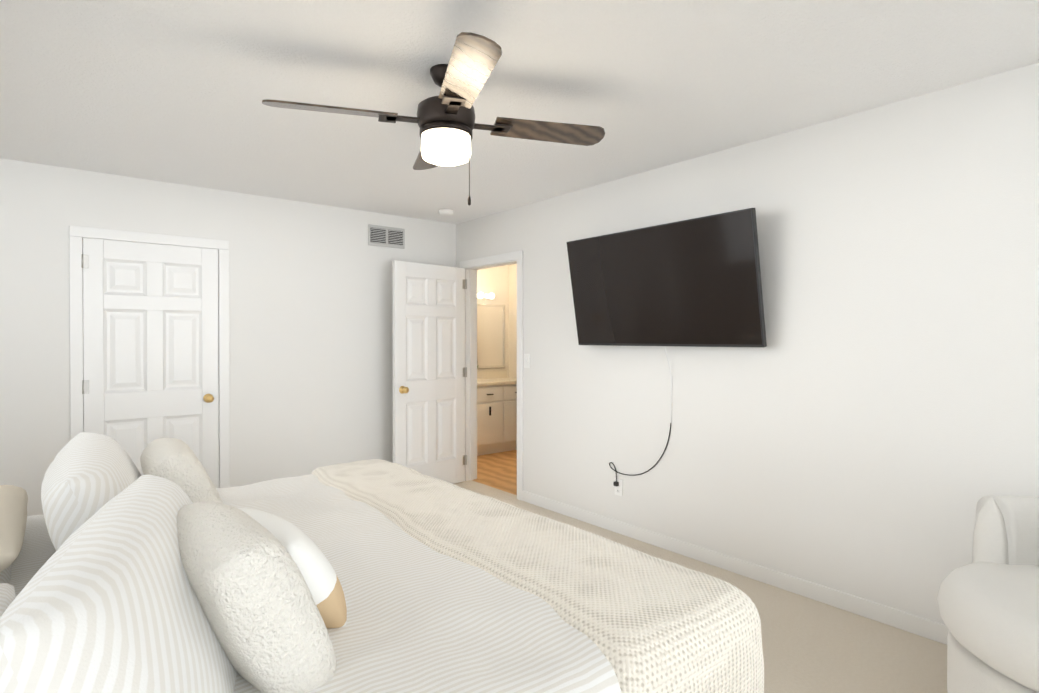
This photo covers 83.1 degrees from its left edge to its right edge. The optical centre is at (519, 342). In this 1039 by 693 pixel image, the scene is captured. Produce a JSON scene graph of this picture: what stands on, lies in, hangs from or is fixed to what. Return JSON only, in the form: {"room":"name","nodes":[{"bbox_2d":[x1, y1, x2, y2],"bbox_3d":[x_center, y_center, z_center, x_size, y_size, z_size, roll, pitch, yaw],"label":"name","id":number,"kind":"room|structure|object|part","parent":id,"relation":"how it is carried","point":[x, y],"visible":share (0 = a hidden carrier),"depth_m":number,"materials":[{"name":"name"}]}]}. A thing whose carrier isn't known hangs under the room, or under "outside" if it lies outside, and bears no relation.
{"room":"bedroom","nodes":[
{"label":"bedroom","id":0,"kind":"room"},
{"bbox_2d":[0,485,27,571],"bbox_3d":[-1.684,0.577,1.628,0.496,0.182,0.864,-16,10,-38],"label":"lamp","id":1,"kind":"object","parent":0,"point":[13,499],"depth_m":1.64,"materials":[{"name":"beige fabric"}]},
{"bbox_2d":[0,158,455,515],"bbox_3d":[-2.150,0.093,4.487,4.080,2.440,0.150,0,0,-39],"label":"wall","id":2,"kind":"structure","parent":0,"point":[311,331],"depth_m":4.49,"materials":[{"name":"white paint"}]},
{"bbox_2d":[81,238,218,487],"bbox_3d":[-2.554,0.312,4.093,0.814,1.995,0.178,0,0,-39],"label":"closet door","id":3,"kind":"structure","parent":2,"relation":"in","point":[150,346],"depth_m":4.06,"materials":[{"name":"white paint"}]},
{"bbox_3d":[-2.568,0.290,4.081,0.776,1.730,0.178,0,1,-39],"label":"knob","id":4,"kind":"part","parent":3,"relation":"part of","materials":[{"name":"gold metal"}]},
{"bbox_2d":[368,224,404,248],"bbox_3d":[-1.170,-0.932,5.169,0.350,0.180,0.012,0,0,-39],"label":"air vent","id":5,"kind":"object","parent":2,"relation":"in","point":[385,236],"visible":1,"depth_m":5.17,"materials":[{"name":"silver metal"}]},
{"bbox_2d":[477,265,508,377],"bbox_3d":[-0.799,0.075,7.108,1.560,2.440,0.120,0,0,-39],"label":"wall","id":6,"kind":"structure","parent":0,"point":[500,283],"depth_m":7.46,"materials":[{"name":"beige paint"}]},
{"bbox_2d":[477,292,494,298],"bbox_3d":[-0.608,-0.575,7.106,0.800,0.080,0.114,0,0,-39],"label":"sconce","id":7,"kind":"object","parent":6,"relation":"attached to","point":[480,295],"visible":0.38,"depth_m":7.26,"materials":[{"name":"white glass"}]},
{"bbox_2d":[477,304,504,368],"bbox_3d":[-0.638,-0.075,7.147,1.160,0.800,0.019,0,0,-39],"label":"bathroom mirror","id":8,"kind":"object","parent":6,"relation":"attached to","point":[490,335],"visible":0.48,"depth_m":7.37,"materials":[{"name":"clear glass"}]},
{"bbox_2d":[477,370,506,377],"bbox_3d":[-0.669,0.405,7.112,1.296,0.100,0.020,0,0,-39],"label":"backsplash","id":9,"kind":"structure","parent":6,"relation":"attached to","point":[491,373],"depth_m":7.37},
{"bbox_2d":[472,450,516,494],"bbox_3d":[0.151,1.332,6.104,1.640,0.060,2.890,0,0,-39],"label":"floor","id":10,"kind":"structure","parent":0,"point":[497,470],"depth_m":5.96,"materials":[{"name":"brown wood"}]},
{"bbox_2d":[477,382,516,455],"bbox_3d":[-0.499,0.897,6.918,1.281,0.800,0.542,0,0,-39],"label":"bathroom vanity","id":11,"kind":"object","parent":10,"relation":"on","point":[496,411],"depth_m":6.80,"materials":[{"name":"white wood"}]},
{"bbox_2d":[477,378,516,385],"bbox_3d":[-0.509,0.477,6.915,1.296,0.040,0.530,0,0,-39],"label":"countertop","id":12,"kind":"structure","parent":11,"relation":"on","point":[480,381],"depth_m":6.98,"materials":[{"name":"beige stone"}]},
{"bbox_2d":[509,264,516,377],"bbox_3d":[0.741,0.079,6.574,0.120,2.440,2.890,0,0,-39],"label":"wall","id":13,"kind":"structure","parent":0,"point":[512,268],"depth_m":7.49,"materials":[{"name":"beige paint"}]},
{"bbox_2d":[0,0,1038,223],"bbox_3d":[-0.257,-1.151,2.144,4.080,0.080,6.100,0,0,-39],"label":"ceiling","id":14,"kind":"structure","parent":0,"point":[174,91],"depth_m":2.48,"materials":[{"name":"white paint"}]},
{"bbox_2d":[262,32,604,205],"bbox_3d":[-0.301,-0.833,2.407,1.042,0.560,1.042,0,0,29],"label":"ceiling fan","id":15,"kind":"object","parent":14,"relation":"hanging from","point":[445,121],"visible":1,"depth_m":2.31,"materials":[{"name":"brown wood"}]},
{"bbox_2d":[439,209,453,215],"bbox_3d":[-0.631,-1.112,5.035,0.128,0.038,0.128,0,0,-39],"label":"smoke detector","id":16,"kind":"object","parent":14,"relation":"attached to","point":[446,212],"visible":1,"depth_m":4.99,"materials":[{"name":"white plastic"}]},
{"bbox_2d":[454,480,947,692],"bbox_3d":[-0.280,1.359,2.143,4.020,0.060,6.100,0,0,-39],"label":"floor carpet","id":17,"kind":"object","parent":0,"point":[809,645],"depth_m":2.57,"materials":[{"name":"beige carpet"}]},
{"bbox_2d":[0,432,763,692],"bbox_3d":[-0.864,0.822,1.632,2.215,1.020,2.189,0,0,-39],"label":"bed","id":18,"kind":"object","parent":17,"relation":"on","point":[172,569],"visible":1,"depth_m":1.26,"materials":[{"name":"white fabric"}]},
{"bbox_2d":[0,564,11,583],"bbox_3d":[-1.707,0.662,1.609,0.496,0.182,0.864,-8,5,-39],"label":"nightstand","id":19,"kind":"object","parent":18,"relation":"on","point":[5,569],"depth_m":1.55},
{"bbox_2d":[0,583,15,616],"bbox_3d":[-1.029,0.583,0.820,0.496,0.182,0.864,-16,10,-38],"label":"pillow","id":20,"kind":"object","parent":18,"relation":"on","point":[7,592],"depth_m":1.18,"materials":[{"name":"white fabric"}]},
{"bbox_2d":[9,474,621,692],"bbox_3d":[-0.861,0.853,1.636,2.084,0.466,2.137,0,1,-39],"label":"duvet","id":21,"kind":"object","parent":18,"relation":"on","point":[430,608],"depth_m":1.46,"materials":[{"name":"white fabric"}]},
{"bbox_2d":[311,459,763,692],"bbox_3d":[-0.251,0.855,2.129,0.569,0.521,2.189,0,1,-39],"label":"throw","id":22,"kind":"object","parent":18,"relation":"on","point":[643,622],"depth_m":1.49,"materials":[{"name":"beige fabric"}]},
{"bbox_2d":[937,496,1038,692],"bbox_3d":[1.861,0.928,1.845,0.885,0.806,0.885,0,0,-39],"label":"armchair","id":23,"kind":"object","parent":17,"relation":"on","point":[988,601],"visible":1,"depth_m":1.93,"materials":[{"name":"white fabric"}]},
{"bbox_2d":[456,63,1038,623],"bbox_3d":[1.319,0.101,3.353,0.120,2.440,5.980,0,0,-39],"label":"wall","id":24,"kind":"structure","parent":0,"point":[864,423],"depth_m":2.94,"materials":[{"name":"white paint"}]},
{"bbox_2d":[393,260,466,483],"bbox_3d":[-0.766,0.305,5.189,0.781,1.990,0.193,0,0,-39],"label":"bathroom door","id":25,"kind":"structure","parent":24,"relation":"in","point":[428,369],"depth_m":5.18,"materials":[{"name":"white paint"}]},
{"bbox_2d":[69,225,948,644],"bbox_3d":[-0.242,0.293,2.244,3.976,2.070,5.980,0,0,-39],"label":"trim","id":26,"kind":"structure","parent":24,"relation":"attached to","point":[873,611],"depth_m":4.07,"materials":[{"name":"white paint"}]},
{"bbox_2d":[524,354,529,367],"bbox_3d":[0.056,0.153,4.802,0.016,0.115,0.070,0,0,-39],"label":"light switch","id":27,"kind":"object","parent":24,"relation":"attached to","point":[526,360],"visible":1,"depth_m":4.79,"materials":[{"name":"white plastic"}]},
{"bbox_2d":[613,478,622,495],"bbox_3d":[0.674,0.999,4.035,0.030,0.115,0.070,0,0,-39],"label":"electrical outlet plate","id":28,"kind":"object","parent":24,"relation":"attached to","point":[618,484],"visible":0.98,"depth_m":4.03,"materials":[{"name":"white plastic"}]},
{"bbox_2d":[566,208,766,481],"bbox_3d":[0.854,0.134,3.647,0.230,1.680,1.390,0,0,-39],"label":"wall-mounted tv","id":29,"kind":"object","parent":24,"relation":"attached to","point":[695,282],"visible":1,"depth_m":3.48,"materials":[{"name":"black plastic"}]},
{"bbox_3d":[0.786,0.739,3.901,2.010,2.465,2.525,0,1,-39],"label":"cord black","id":30,"kind":"part","parent":29,"relation":"part of","materials":[{"name":"black"}]},
{"bbox_3d":[0.842,-0.344,3.634,0.082,0.735,1.390,-12,8,-38],"label":"panel","id":31,"kind":"part","parent":29,"relation":"part of","materials":[{"name":"black plastic"}]},
{"bbox_3d":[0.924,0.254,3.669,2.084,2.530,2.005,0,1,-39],"label":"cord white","id":32,"kind":"part","parent":29,"relation":"part of","materials":[{"name":"white plastic"}]}
]}

